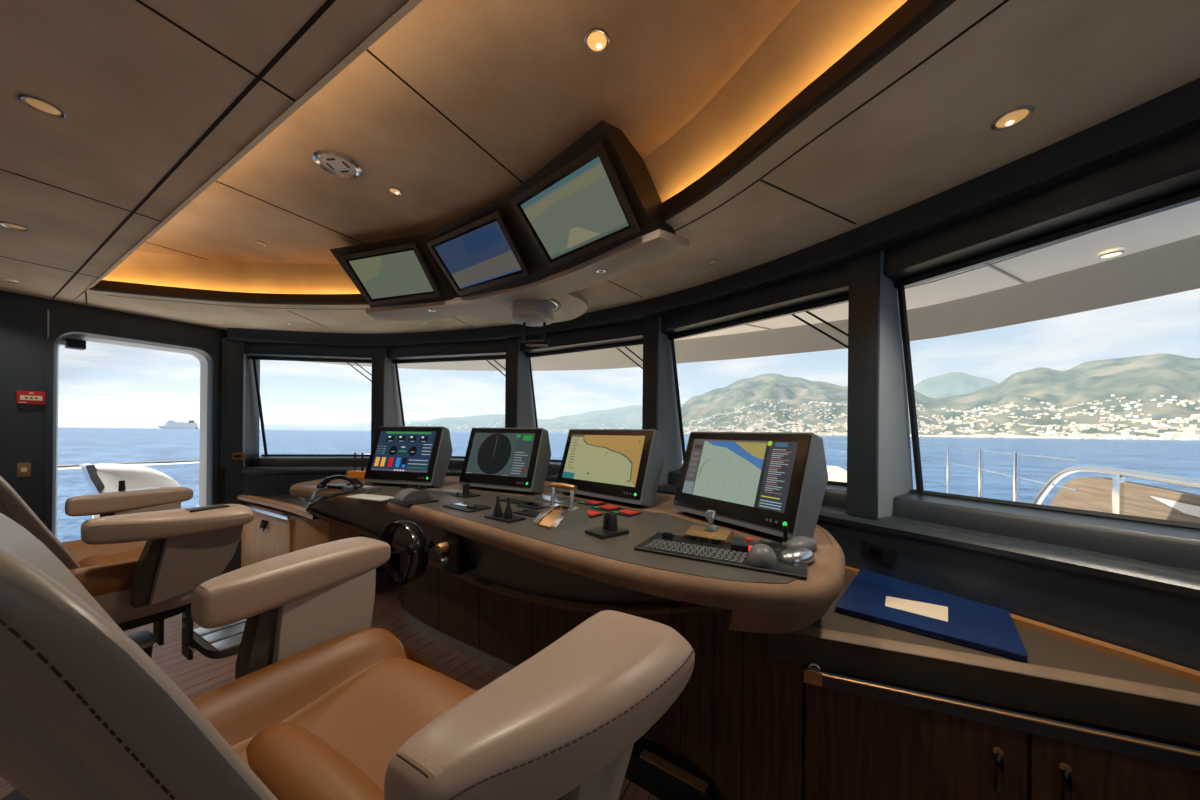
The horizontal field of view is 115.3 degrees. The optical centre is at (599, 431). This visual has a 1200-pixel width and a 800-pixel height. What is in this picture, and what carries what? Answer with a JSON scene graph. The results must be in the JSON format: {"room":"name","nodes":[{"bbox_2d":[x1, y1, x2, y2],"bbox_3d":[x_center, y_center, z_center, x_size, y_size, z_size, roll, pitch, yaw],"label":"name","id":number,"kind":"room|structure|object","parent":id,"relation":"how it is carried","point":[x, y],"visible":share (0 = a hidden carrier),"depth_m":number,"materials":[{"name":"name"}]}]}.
{"room":"control cabin","nodes":[
{"label":"control cabin","id":0,"kind":"room"},
{"bbox_2d":[0,291,227,574],"bbox_3d":[-4.399,0.158,1.414,0.140,2.200,4.500,1,0,30],"label":"wall","id":1,"kind":"structure","parent":0,"point":[23,318],"depth_m":2.49,"materials":[{"name":"black paint"}]},
{"bbox_2d":[17,463,30,476],"bbox_3d":[-3.720,0.244,2.454,0.011,0.090,0.050,1,0,30],"label":"switch plate","id":2,"kind":"object","parent":1,"relation":"attached to","point":[23,469],"visible":1,"depth_m":2.45,"materials":[{"name":"brown metal"}]},
{"bbox_2d":[16,390,45,404],"bbox_3d":[-3.695,-0.223,2.468,0.032,0.085,0.105,1,0,30],"label":"sign","id":3,"kind":"object","parent":1,"relation":"attached to","point":[22,397],"visible":1,"depth_m":2.46,"materials":[{"name":"red plastic"}]},
{"bbox_2d":[44,310,217,537],"bbox_3d":[-3.541,0.216,2.955,0.200,2.050,0.896,1,0,30],"label":"door","id":4,"kind":"structure","parent":1,"relation":"in","point":[208,442],"depth_m":2.87,"materials":[{"name":"grey metal"}]},
{"bbox_2d":[59,338,85,349],"bbox_3d":[-3.732,-0.621,2.670,0.100,0.060,0.135,1,0,30],"label":"camera","id":5,"kind":"object","parent":4,"relation":"attached to","point":[76,344],"visible":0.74,"depth_m":2.66,"materials":[{"name":"black plastic"}]},
{"bbox_2d":[223,338,245,467],"bbox_3d":[-3.244,-0.245,3.426,0.375,1.113,0.303,1,0,30],"label":"trim","id":6,"kind":"structure","parent":1,"relation":"attached to","point":[223,338],"depth_m":3.32,"materials":[{"name":"black metal"}]},
{"bbox_2d":[225,332,259,572],"bbox_3d":[-3.213,0.209,3.403,0.290,2.120,0.270,1,0,30],"label":"trim","id":7,"kind":"structure","parent":1,"relation":"attached to","point":[234,482],"depth_m":3.27,"materials":[{"name":"black metal"}]},
{"bbox_2d":[0,0,1008,327],"bbox_3d":[-1.535,-0.991,0.421,5.700,0.256,5.201,1,0,30],"label":"trim","id":8,"kind":"structure","parent":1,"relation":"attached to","point":[328,3],"depth_m":1.12,"materials":[{"name":"black"}]},
{"bbox_2d":[0,572,803,799],"bbox_3d":[-1.421,1.316,0.458,6.100,0.060,5.800,1,0,30],"label":"floor","id":9,"kind":"structure","parent":0,"point":[201,674],"depth_m":2.13,"materials":[{"name":"brown wood"}]},
{"bbox_2d":[0,476,253,799],"bbox_3d":[-1.866,0.548,1.401,0.978,1.468,0.840,1,0,30],"label":"chair","id":10,"kind":"object","parent":9,"relation":"on","point":[144,557],"visible":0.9,"depth_m":1.33,"materials":[{"name":"brown leather"}]},
{"bbox_2d":[79,555,117,567],"bbox_3d":[-1.856,0.521,1.418,0.370,0.086,0.091,1,0,29],"label":"lumbar cushion","id":11,"kind":"object","parent":10,"relation":"on","point":[84,560],"depth_m":1.44,"materials":[{"name":"brown leather"}]},
{"bbox_2d":[240,503,358,567],"bbox_3d":[-2.490,0.947,3.078,1.360,0.658,0.312,1,0,30],"label":"base cabinet","id":12,"kind":"object","parent":9,"relation":"on","point":[266,536],"depth_m":2.92,"materials":[{"name":"brown wood"}]},
{"bbox_2d":[0,513,694,799],"bbox_3d":[-0.430,0.562,0.547,0.978,1.468,0.840,1,0,30],"label":"chair","id":13,"kind":"object","parent":9,"relation":"on","point":[321,703],"visible":1,"depth_m":0.42,"materials":[{"name":"brown leather"}]},
{"bbox_2d":[0,687,121,799],"bbox_3d":[-0.518,0.305,0.389,0.377,0.432,0.265,1,0,30],"label":"backrest","id":14,"kind":"object","parent":13,"relation":"on","point":[43,756],"depth_m":0.27,"materials":[{"name":"brown leather"}]},
{"bbox_2d":[246,722,383,799],"bbox_3d":[-0.420,0.534,0.565,0.370,0.086,0.091,1,0,29],"label":"lumbar cushion","id":15,"kind":"object","parent":13,"relation":"on","point":[294,760],"depth_m":0.57,"materials":[{"name":"brown leather"}]},
{"bbox_2d":[290,476,844,799],"bbox_3d":[-0.548,0.793,2.070,3.142,1.003,1.284,1,0,30],"label":"console","id":16,"kind":"object","parent":9,"relation":"on","point":[738,717],"depth_m":1.29,"materials":[{"name":"wood"}]},
{"bbox_2d":[306,475,363,507],"bbox_3d":[-1.460,0.299,2.007,0.538,0.110,0.342,1,0,30],"label":"handle","id":17,"kind":"object","parent":16,"relation":"on","point":[322,485],"visible":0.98,"depth_m":2.09,"materials":[{"name":"black plastic"}]},
{"bbox_2d":[347,453,365,478],"bbox_3d":[-1.703,0.240,2.722,0.209,0.180,0.124,1,0,30],"label":"charger","id":18,"kind":"object","parent":16,"relation":"on","point":[360,474],"visible":0.49,"depth_m":2.70,"materials":[{"name":"orange plastic"}]},
{"bbox_2d":[343,485,380,493],"bbox_3d":[-1.337,0.321,2.135,0.180,0.033,0.090,1,0,18],"label":"control panel","id":19,"kind":"object","parent":16,"relation":"on","point":[366,489],"visible":0.72,"depth_m":2.10,"materials":[{"name":"grey plastic"}]},
{"bbox_2d":[346,494,393,501],"bbox_3d":[-1.170,0.336,1.951,0.260,0.006,0.100,1,0,23],"label":"control panel","id":20,"kind":"object","parent":16,"relation":"on","point":[371,497],"visible":0.8,"depth_m":1.93,"materials":[{"name":"grey"}]},
{"bbox_2d":[381,520,433,584],"bbox_3d":[-0.770,0.487,1.585,0.256,0.256,0.154,1,0,30],"label":"steering wheel","id":21,"kind":"object","parent":16,"relation":"attached to","point":[420,547],"visible":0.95,"depth_m":1.53,"materials":[{"name":"black plastic"}]},
{"bbox_2d":[363,426,452,487],"bbox_3d":[-1.222,0.154,2.422,0.548,0.381,0.305,1,0,30],"label":"monitor","id":22,"kind":"object","parent":16,"relation":"on","point":[400,455],"visible":1,"depth_m":2.37,"materials":[{"name":"grey plastic"}]},
{"bbox_2d":[423,488,471,494],"bbox_3d":[-0.857,0.335,2.129,0.300,0.014,0.070,1,0,24],"label":"control panel","id":23,"kind":"object","parent":16,"relation":"on","point":[431,490],"visible":0.67,"depth_m":2.13,"materials":[{"name":"grey plastic"}]},
{"bbox_2d":[435,533,475,574],"bbox_3d":[-0.591,0.494,1.555,0.100,0.150,0.140,1,0,30],"label":"control box","id":24,"kind":"object","parent":16,"relation":"attached to","point":[456,560],"visible":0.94,"depth_m":1.52,"materials":[{"name":"black plastic"}]},
{"bbox_2d":[452,483,479,497],"bbox_3d":[-0.718,0.309,2.037,0.130,0.068,0.090,1,0,37],"label":"joystick","id":25,"kind":"object","parent":16,"relation":"on","point":[466,493],"visible":1,"depth_m":2.02,"materials":[{"name":"black plastic"}]},
{"bbox_2d":[443,502,491,512],"bbox_3d":[-0.602,0.334,1.721,0.200,0.020,0.120,1,0,37],"label":"control panel","id":26,"kind":"object","parent":16,"relation":"on","point":[467,507],"visible":1,"depth_m":1.69,"materials":[{"name":"black plastic"}]},
{"bbox_2d":[459,428,550,493],"bbox_3d":[-0.572,0.163,2.265,0.555,0.376,0.220,1,0,30],"label":"monitor","id":27,"kind":"object","parent":16,"relation":"on","point":[504,459],"visible":1,"depth_m":2.19,"materials":[{"name":"grey plastic"}]},
{"bbox_2d":[485,496,525,522],"bbox_3d":[-0.378,0.301,1.513,0.150,0.090,0.085,1,0,37],"label":"lever","id":28,"kind":"object","parent":16,"relation":"on","point":[507,516],"visible":1,"depth_m":1.49,"materials":[{"name":"black plastic"}]},
{"bbox_2d":[525,495,575,503],"bbox_3d":[-0.256,0.344,1.942,0.260,0.008,0.100,1,0,37],"label":"control panel","id":29,"kind":"object","parent":16,"relation":"on","point":[535,497],"visible":0.96,"depth_m":1.93,"materials":[{"name":"silver metal"}]},
{"bbox_2d":[533,482,588,530],"bbox_3d":[-0.145,0.271,1.438,0.125,0.155,0.175,1,0,39],"label":"lever","id":30,"kind":"object","parent":16,"relation":"on","point":[556,517],"visible":1,"depth_m":1.41,"materials":[{"name":"silver metal"}]},
{"bbox_2d":[585,512,628,539],"bbox_3d":[0.024,0.315,1.305,0.120,0.070,0.095,1,0,-39],"label":"control knob","id":31,"kind":"object","parent":16,"relation":"on","point":[609,529],"visible":1,"depth_m":1.29,"materials":[{"name":"black plastic"}]},
{"bbox_2d":[556,429,664,507],"bbox_3d":[0.032,0.171,1.998,0.636,0.371,0.332,1,0,30],"label":"monitor","id":32,"kind":"object","parent":16,"relation":"on","point":[617,465],"visible":0.99,"depth_m":1.89,"materials":[{"name":"grey"}]},
{"bbox_2d":[610,509,641,516],"bbox_3d":[0.111,0.346,1.627,0.105,0.011,0.085,1,0,42],"label":"panel","id":33,"kind":"object","parent":16,"relation":"on","point":[623,512],"visible":1,"depth_m":1.61,"materials":[{"name":"red plastic"}]},
{"bbox_2d":[684,510,733,544],"bbox_3d":[0.356,0.307,1.242,0.130,0.093,0.123,1,0,32],"label":"joystick","id":34,"kind":"object","parent":16,"relation":"on","point":[710,532],"visible":0.97,"depth_m":1.23,"materials":[{"name":"brown wood"}]},
{"bbox_2d":[634,532,806,579],"bbox_3d":[0.346,0.348,1.105,0.451,0.010,0.203,1,0,29],"label":"keyboard","id":35,"kind":"object","parent":16,"relation":"on","point":[680,547],"visible":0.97,"depth_m":1.08,"materials":[{"name":"black plastic"}]},
{"bbox_2d":[747,544,776,568],"bbox_3d":[0.426,0.321,1.004,0.076,0.050,0.095,1,0,30],"label":"trackball","id":36,"kind":"object","parent":35,"relation":"on","point":[762,556],"visible":1,"depth_m":0.97,"materials":[{"name":"grey plastic"}]},
{"bbox_2d":[730,537,757,552],"bbox_3d":[0.429,0.337,1.131,0.075,0.034,0.085,1,0,18],"label":"box","id":37,"kind":"object","parent":16,"relation":"on","point":[737,544],"visible":0.72,"depth_m":1.11,"materials":[{"name":"black plastic"}]},
{"bbox_2d":[673,432,827,538],"bbox_3d":[0.539,0.181,1.462,0.579,0.361,0.439,1,0,30],"label":"monitor","id":38,"kind":"object","parent":16,"relation":"on","point":[765,482],"visible":0.97,"depth_m":1.34,"materials":[{"name":"grey plastic"}]},
{"bbox_2d":[758,525,788,549],"bbox_3d":[0.541,0.318,1.154,0.110,0.074,0.070,1,0,29],"label":"joystick","id":39,"kind":"object","parent":16,"relation":"on","point":[776,545],"visible":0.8,"depth_m":1.14,"materials":[{"name":"black plastic"}]},
{"bbox_2d":[779,547,814,564],"bbox_3d":[0.536,0.335,1.034,0.114,0.038,0.066,1,0,-32],"label":"computer mouse","id":40,"kind":"object","parent":16,"relation":"on","point":[793,555],"visible":0.98,"depth_m":1.01,"materials":[{"name":"silver metal"}]},
{"bbox_2d":[786,536,816,551],"bbox_3d":[0.605,0.336,1.143,0.114,0.038,0.066,1,0,-32],"label":"computer mouse","id":41,"kind":"object","parent":16,"relation":"on","point":[799,541],"visible":0.76,"depth_m":1.12,"materials":[{"name":"grey plastic"}]},
{"bbox_2d":[625,736,714,799],"bbox_3d":[0.174,1.246,1.434,0.516,0.112,0.145,1,0,30],"label":"step","id":42,"kind":"structure","parent":9,"relation":"on","point":[660,771],"depth_m":1.35,"materials":[{"name":"black plastic"}]},
{"bbox_2d":[804,683,1026,799],"bbox_3d":[0.866,1.018,1.096,0.486,0.580,0.228,1,0,30],"label":"base cabinet","id":43,"kind":"object","parent":9,"relation":"on","point":[857,747],"visible":0.75,"depth_m":1.03,"materials":[{"name":"brown wood"}]},
{"bbox_2d":[768,566,1199,750],"bbox_3d":[1.153,0.651,1.233,1.076,0.151,0.821,1,0,30],"label":"countertop","id":44,"kind":"structure","parent":43,"relation":"on","point":[1069,677],"depth_m":0.97,"materials":[{"name":"brown leather"}]},
{"bbox_2d":[835,569,1027,661],"bbox_3d":[1.088,0.580,1.298,0.500,0.016,0.565,1,0,30],"label":"folder","id":45,"kind":"object","parent":44,"relation":"on","point":[872,596],"visible":0.8,"depth_m":1.20,"materials":[{"name":"blue leather"}]},
{"bbox_2d":[803,663,1199,770],"bbox_3d":[1.024,0.680,0.895,0.958,0.057,0.157,1,0,30],"label":"grab rail","id":46,"kind":"object","parent":44,"relation":"attached to","point":[1123,744],"visible":1,"depth_m":0.91,"materials":[{"name":"grey metal"}]},
{"bbox_2d":[1027,733,1199,799],"bbox_3d":[1.303,1.023,0.875,0.484,0.580,0.179,1,0,30],"label":"base cabinet","id":47,"kind":"object","parent":9,"relation":"on","point":[1057,769],"visible":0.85,"depth_m":0.89,"materials":[{"name":"brown wood"}]},
{"bbox_2d":[0,0,1199,333],"bbox_3d":[-1.567,-0.885,0.366,6.000,0.040,5.554,1,0,30],"label":"ceiling","id":48,"kind":"structure","parent":0,"point":[135,91],"depth_m":1.02,"materials":[{"name":"fabric"}]},
{"bbox_2d":[18,94,65,117],"bbox_3d":[-1.477,-0.863,1.007,0.072,0.008,0.072,1,0,30],"label":"recessed light","id":49,"kind":"object","parent":48,"relation":"in","point":[40,105],"visible":1,"depth_m":1.00,"materials":[{"name":"glass"}]},
{"bbox_2d":[87,0,422,288],"bbox_3d":[-1.128,-0.981,1.134,4.700,0.249,0.122,1,0,30],"label":"trim","id":50,"kind":"structure","parent":48,"relation":"attached to","point":[409,5],"depth_m":1.01,"materials":[{"name":"fabric"}]},
{"bbox_2d":[135,0,800,263],"bbox_3d":[-0.852,-1.128,1.616,4.700,0.040,1.233,1,0,30],"label":"ceiling panel","id":51,"kind":"object","parent":48,"relation":"attached to","point":[520,78],"visible":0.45,"depth_m":1.31,"materials":[{"name":"fabric"}]},
{"bbox_2d":[312,149,361,178],"bbox_3d":[-1.086,-1.106,1.575,0.172,0.015,0.172,1,0,30],"label":"ceiling speaker","id":52,"kind":"object","parent":51,"relation":"attached to","point":[336,163],"visible":1,"depth_m":1.56,"materials":[{"name":"silver metal"}]},
{"bbox_2d":[584,27,609,54],"bbox_3d":[-0.008,-1.099,1.069,0.072,0.009,0.072,1,0,30],"label":"recessed light","id":53,"kind":"object","parent":51,"relation":"attached to","point":[596,40],"visible":1,"depth_m":1.07,"materials":[{"name":"glass"}]},
{"bbox_2d":[102,0,906,293],"bbox_3d":[-0.797,-0.993,1.719,4.875,0.250,1.338,1,0,30],"label":"lighting","id":54,"kind":"structure","parent":48,"relation":"attached to","point":[815,34],"depth_m":1.27,"materials":[{"name":"fabric"}]},
{"bbox_2d":[329,120,688,320],"bbox_3d":[-0.626,-0.910,1.986,2.167,0.326,0.639,1,0,30],"label":"housing","id":55,"kind":"object","parent":48,"relation":"attached to","point":[656,239],"visible":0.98,"depth_m":1.78,"materials":[{"name":"black"}]},
{"bbox_2d":[339,242,441,304],"bbox_3d":[-1.203,-0.898,2.191,0.564,0.227,0.319,1,0,30],"label":"display","id":56,"kind":"object","parent":55,"relation":"attached to","point":[399,273],"visible":1,"depth_m":2.18,"materials":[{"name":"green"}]},
{"bbox_2d":[426,210,530,295],"bbox_3d":[-0.633,-0.892,1.951,0.558,0.228,0.253,1,0,30],"label":"display","id":57,"kind":"object","parent":55,"relation":"attached to","point":[483,253],"visible":1,"depth_m":1.93,"materials":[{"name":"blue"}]},
{"bbox_2d":[366,229,688,320],"bbox_3d":[-0.559,-0.802,2.104,2.167,0.104,0.367,1,0,30],"label":"shelf","id":58,"kind":"object","parent":55,"relation":"attached to","point":[642,248],"depth_m":1.91,"materials":[{"name":"beige"}]},
{"bbox_2d":[510,140,639,268],"bbox_3d":[-0.115,-0.887,1.553,0.553,0.228,0.339,1,0,30],"label":"display","id":59,"kind":"object","parent":55,"relation":"attached to","point":[583,207],"visible":1,"depth_m":1.52,"materials":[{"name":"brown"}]},
{"bbox_2d":[89,0,955,304],"bbox_3d":[-0.813,-0.889,1.689,4.726,0.067,1.201,1,0,30],"label":"trim","id":60,"kind":"structure","parent":48,"relation":"attached to","point":[909,7],"depth_m":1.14,"materials":[{"name":"brown wood"}]},
{"bbox_2d":[471,292,587,345],"bbox_3d":[-0.439,-0.683,2.405,0.800,0.341,0.536,1,0,30],"label":"overhead compass","id":61,"kind":"object","parent":48,"relation":"attached to","point":[535,313],"visible":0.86,"depth_m":2.26,"materials":[{"name":"beige metal"}]},
{"bbox_2d":[991,105,1034,130],"bbox_3d":[1.101,-0.838,1.016,0.080,0.009,0.080,1,0,30],"label":"recessed light","id":62,"kind":"object","parent":48,"relation":"in","point":[1011,118],"visible":1,"depth_m":1.01,"materials":[{"name":"glass"}]},
{"bbox_2d":[86,201,1199,340],"bbox_3d":[-0.826,-1.013,0.854,8.222,0.270,6.732,1,0,30],"label":"soffit","id":63,"kind":"structure","parent":0,"point":[1182,222],"depth_m":2.00,"materials":[{"name":"white paint"}]},
{"bbox_2d":[302,235,1199,370],"bbox_3d":[-0.719,-0.962,1.045,9.099,0.410,7.172,1,0,30],"label":"roof edge","id":64,"kind":"structure","parent":63,"relation":"attached to","point":[1171,268],"depth_m":2.58,"materials":[{"name":"grey paint"}]},
{"bbox_2d":[746,232,1092,329],"bbox_3d":[-1.010,-0.903,0.942,7.253,0.060,6.670,1,0,30],"label":"trim","id":65,"kind":"structure","parent":63,"relation":"attached to","point":[988,264],"depth_m":2.07,"materials":[{"name":"grey metal"}]},
{"bbox_2d":[227,78,1199,346],"bbox_3d":[-0.398,-0.815,2.407,6.012,0.118,1.568,1,0,30],"label":"trim","id":66,"kind":"structure","parent":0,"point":[1173,114],"depth_m":1.43,"materials":[{"name":"grey leather"}]},
{"bbox_2d":[243,467,1199,670],"bbox_3d":[-0.358,0.808,2.437,6.056,0.937,1.622,1,0,30],"label":"wall","id":67,"kind":"structure","parent":0,"point":[1151,611],"depth_m":1.18,"materials":[{"name":"grey leather"}]},
{"bbox_2d":[221,339,243,468],"bbox_3d":[-3.156,-0.239,3.266,0.078,1.103,0.123,1,0,30],"label":"trim","id":68,"kind":"structure","parent":67,"relation":"attached to","point":[224,341],"depth_m":3.24,"materials":[{"name":"black metal"}]},
{"bbox_2d":[237,494,318,519],"bbox_3d":[-2.380,0.571,3.254,1.450,0.033,0.764,1,0,30],"label":"countertop","id":69,"kind":"structure","parent":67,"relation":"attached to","point":[289,503],"depth_m":3.02,"materials":[{"name":"brown wood"}]},
{"bbox_2d":[244,342,371,466],"bbox_3d":[-2.609,-0.239,3.546,1.091,1.113,0.948,1,0,30],"label":"window","id":70,"kind":"structure","parent":67,"relation":"in","point":[256,351],"depth_m":3.44,"materials":[{"name":"black metal"}]},
{"bbox_2d":[371,346,384,449],"bbox_3d":[-2.006,-0.228,3.427,0.106,1.103,0.060,1,0,30],"label":"trim","id":71,"kind":"structure","parent":67,"relation":"attached to","point":[378,352],"depth_m":3.42,"materials":[{"name":"black metal"}]},
{"bbox_2d":[384,347,402,425],"bbox_3d":[-2.000,-0.233,3.608,0.267,1.113,0.368,1,0,30],"label":"trim","id":72,"kind":"structure","parent":67,"relation":"attached to","point":[392,410],"depth_m":3.52,"materials":[{"name":"grey fabric"}]},
{"bbox_2d":[386,341,505,468],"bbox_3d":[-1.316,-0.226,3.462,1.321,1.113,0.664,1,0,30],"label":"window","id":73,"kind":"structure","parent":67,"relation":"in","point":[491,350],"depth_m":3.35,"materials":[{"name":"black metal"}]},
{"bbox_2d":[505,338,517,427],"bbox_3d":[-0.726,-0.215,3.105,0.116,1.103,0.025,1,0,30],"label":"trim","id":74,"kind":"structure","parent":67,"relation":"attached to","point":[511,376],"depth_m":3.10,"materials":[{"name":"black metal"}]},
{"bbox_2d":[517,339,535,427],"bbox_3d":[-0.664,-0.220,3.271,0.171,1.113,0.365,1,0,30],"label":"trim","id":75,"kind":"structure","parent":67,"relation":"attached to","point":[525,416],"depth_m":3.17,"materials":[{"name":"grey metal"}]},
{"bbox_2d":[520,321,642,473],"bbox_3d":[-0.097,-0.214,2.971,1.184,1.113,0.346,1,0,30],"label":"window","id":76,"kind":"structure","parent":67,"relation":"in","point":[626,334],"depth_m":2.84,"materials":[{"name":"black metal"}]},
{"bbox_2d":[642,316,658,430],"bbox_3d":[0.328,-0.205,2.486,0.115,1.103,0.030,1,0,30],"label":"trim","id":77,"kind":"structure","parent":67,"relation":"attached to","point":[651,324],"depth_m":2.48,"materials":[{"name":"black metal"}]},
{"bbox_2d":[658,316,682,484],"bbox_3d":[0.446,-0.209,2.619,0.185,1.113,0.368,1,0,30],"label":"trim","id":78,"kind":"structure","parent":67,"relation":"attached to","point":[668,419],"depth_m":2.54,"materials":[{"name":"grey metal"}]},
{"bbox_2d":[249,467,1199,575],"bbox_3d":[-0.418,0.338,2.334,5.666,0.002,1.293,1,0,30],"label":"trim","id":79,"kind":"structure","parent":67,"relation":"attached to","point":[826,507],"depth_m":1.22,"materials":[{"name":"silver metal"}]},
{"bbox_2d":[661,263,848,508],"bbox_3d":[0.868,-0.205,2.174,1.187,1.113,0.690,1,0,30],"label":"window","id":80,"kind":"structure","parent":67,"relation":"in","point":[829,287],"depth_m":1.99,"materials":[{"name":"black metal"}]},
{"bbox_2d":[792,311,847,347],"bbox_3d":[1.196,-0.285,1.959,0.423,0.755,0.073,1,0,30],"label":"windscreen wiper","id":81,"kind":"object","parent":80,"relation":"attached to","point":[808,312],"visible":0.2,"depth_m":1.98,"materials":[{"name":"black plastic"}]},
{"bbox_2d":[846,250,880,518],"bbox_3d":[1.104,-0.198,1.595,0.105,1.103,0.061,1,0,30],"label":"window pillar","id":82,"kind":"structure","parent":67,"relation":"attached to","point":[864,270],"depth_m":1.59,"materials":[{"name":"black metal"}]},
{"bbox_2d":[861,541,893,566],"bbox_3d":[1.122,0.491,1.539,0.101,0.070,0.076,1,0,30],"label":"outlet plate","id":83,"kind":"object","parent":67,"relation":"attached to","point":[870,551],"visible":1,"depth_m":1.53,"materials":[{"name":"black plastic"}]},
{"bbox_2d":[878,250,912,518],"bbox_3d":[1.259,-0.201,1.690,0.271,1.113,0.368,1,0,30],"label":"trim","id":84,"kind":"structure","parent":67,"relation":"attached to","point":[895,478],"depth_m":1.60,"materials":[{"name":"grey metal"}]},
{"bbox_2d":[883,129,1199,571],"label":"window","id":85,"kind":"structure","parent":67,"relation":"in","point":[1165,176],"depth_m":1.18,"materials":[{"name":"black metal"}]},
{"label":"outside","id":86,"kind":"structure","parent":0,"visible":0},
{"bbox_2d":[57,427,1199,541],"bbox_3d":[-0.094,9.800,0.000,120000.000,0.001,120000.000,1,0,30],"label":"sea","id":87,"kind":"structure","parent":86,"point":[76,445],"depth_m":171.07,"materials":[{"name":"liquid"}]},
{"bbox_2d":[158,420,198,428],"bbox_3d":[-3553.419,-61.645,3200.002,292.055,74.667,183.255,1,0,30],"label":"ferry","id":88,"kind":"object","parent":87,"relation":"on","point":[171,424],"visible":0.96,"depth_m":3189.39,"materials":[{"name":"white metal"}]},
{"bbox_3d":[-0.158,5.899,2.648,11.600,8.000,28.500,1,0,30],"label":"hull topsides","id":89,"kind":"object","parent":87,"relation":"on","visible":0},
{"bbox_2d":[827,466,846,481],"bbox_3d":[3.313,1.042,9.156,6.300,0.080,10.800,1,0,30],"label":"foredeck","id":90,"kind":"object","parent":89,"relation":"on","point":[835,473],"visible":0.09,"depth_m":9.17,"materials":[{"name":"beige"}]},
{"bbox_2d":[946,446,950,493],"bbox_3d":[6.439,1.112,7.028,0.100,1.700,0.100,1,0,30],"label":"stanchion","id":91,"kind":"object","parent":89,"relation":"on","point":[948,453],"visible":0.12,"depth_m":7.01,"materials":[{"name":"silver metal"}]},
{"bbox_2d":[978,449,983,497],"bbox_3d":[5.646,1.104,5.638,0.100,1.700,0.100,1,0,30],"label":"stanchion","id":92,"kind":"object","parent":89,"relation":"on","point":[980,453],"visible":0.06,"depth_m":5.62,"materials":[{"name":"silver metal"}]},
{"bbox_2d":[831,441,1077,490],"bbox_3d":[5.830,0.416,7.784,1.831,0.290,8.703,1,0,30],"label":"wire","id":93,"kind":"object","parent":92,"relation":"attached to","point":[832,441],"visible":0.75,"depth_m":4.82,"materials":[{"name":"silver metal"}]},
{"bbox_2d":[1013,452,1019,501],"bbox_3d":[5.076,1.099,4.639,0.100,1.700,0.100,1,0,30],"label":"stanchion","id":94,"kind":"object","parent":89,"relation":"on","point":[1016,458],"visible":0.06,"depth_m":4.62,"materials":[{"name":"silver metal"}]},
{"bbox_2d":[1049,477,1199,523],"bbox_3d":[3.552,1.159,1.911,0.064,1.550,4.850,1,0,30],"label":"deck","id":95,"kind":"object","parent":89,"relation":"on","point":[1092,493],"visible":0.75,"depth_m":2.92,"materials":[{"name":"brown wood"}]},
{"bbox_2d":[1032,465,1199,514],"bbox_3d":[3.600,0.631,2.042,0.060,0.688,5.122,1,0,30],"label":"rail","id":96,"kind":"object","parent":95,"relation":"attached to","point":[1118,475],"visible":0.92,"depth_m":3.04,"materials":[{"name":"silver metal"}]},
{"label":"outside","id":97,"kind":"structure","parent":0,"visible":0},
{"bbox_3d":[-3.540,1.299,1.839,3.550,0.055,6.300,1,0,30],"label":"port","id":98,"kind":"object","parent":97,"visible":0},
{"bbox_2d":[80,463,180,518],"bbox_3d":[-4.223,0.781,3.452,0.357,1.016,0.575,1,0,30],"label":"station","id":99,"kind":"object","parent":98,"relation":"on","point":[101,477],"visible":0.48,"depth_m":3.30,"materials":[{"name":"white"}]},
{"bbox_2d":[58,452,370,469],"bbox_3d":[-4.927,0.767,2.921,0.044,0.971,6.200,1,0,30],"label":"rail","id":100,"kind":"object","parent":98,"relation":"on","point":[162,462],"visible":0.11,"depth_m":3.74,"materials":[{"name":"silver metal"}]},
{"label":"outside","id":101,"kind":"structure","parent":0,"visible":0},
{"bbox_2d":[259,420,424,429],"bbox_3d":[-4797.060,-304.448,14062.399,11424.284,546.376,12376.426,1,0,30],"label":"clouds","id":102,"kind":"structure","parent":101,"point":[359,426],"depth_m":8883.94,"materials":[{"name":"white"}]},
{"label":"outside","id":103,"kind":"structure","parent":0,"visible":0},
{"bbox_2d":[407,372,998,431],"bbox_3d":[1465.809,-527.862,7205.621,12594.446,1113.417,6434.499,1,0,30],"label":"hills","id":104,"kind":"structure","parent":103,"point":[954,383],"depth_m":7540.62,"materials":[{"name":"green plant"}]},
{"bbox_2d":[415,422,641,431],"bbox_3d":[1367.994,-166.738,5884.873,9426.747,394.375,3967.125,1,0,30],"label":"houses","id":105,"kind":"structure","parent":104,"relation":"on","point":[459,427],"depth_m":7192.68,"materials":[{"name":"white"}]},
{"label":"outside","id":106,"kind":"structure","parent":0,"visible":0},
{"bbox_2d":[681,353,1199,438],"bbox_3d":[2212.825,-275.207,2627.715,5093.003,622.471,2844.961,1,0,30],"label":"hills","id":107,"kind":"structure","parent":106,"point":[1145,378],"depth_m":2369.58,"materials":[{"name":"green plant"}]},
{"bbox_2d":[682,394,1199,439],"bbox_3d":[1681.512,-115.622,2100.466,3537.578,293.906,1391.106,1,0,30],"label":"hillside houses","id":108,"kind":"structure","parent":107,"relation":"on","point":[1190,433],"depth_m":1918.01,"materials":[{"name":"beige"}]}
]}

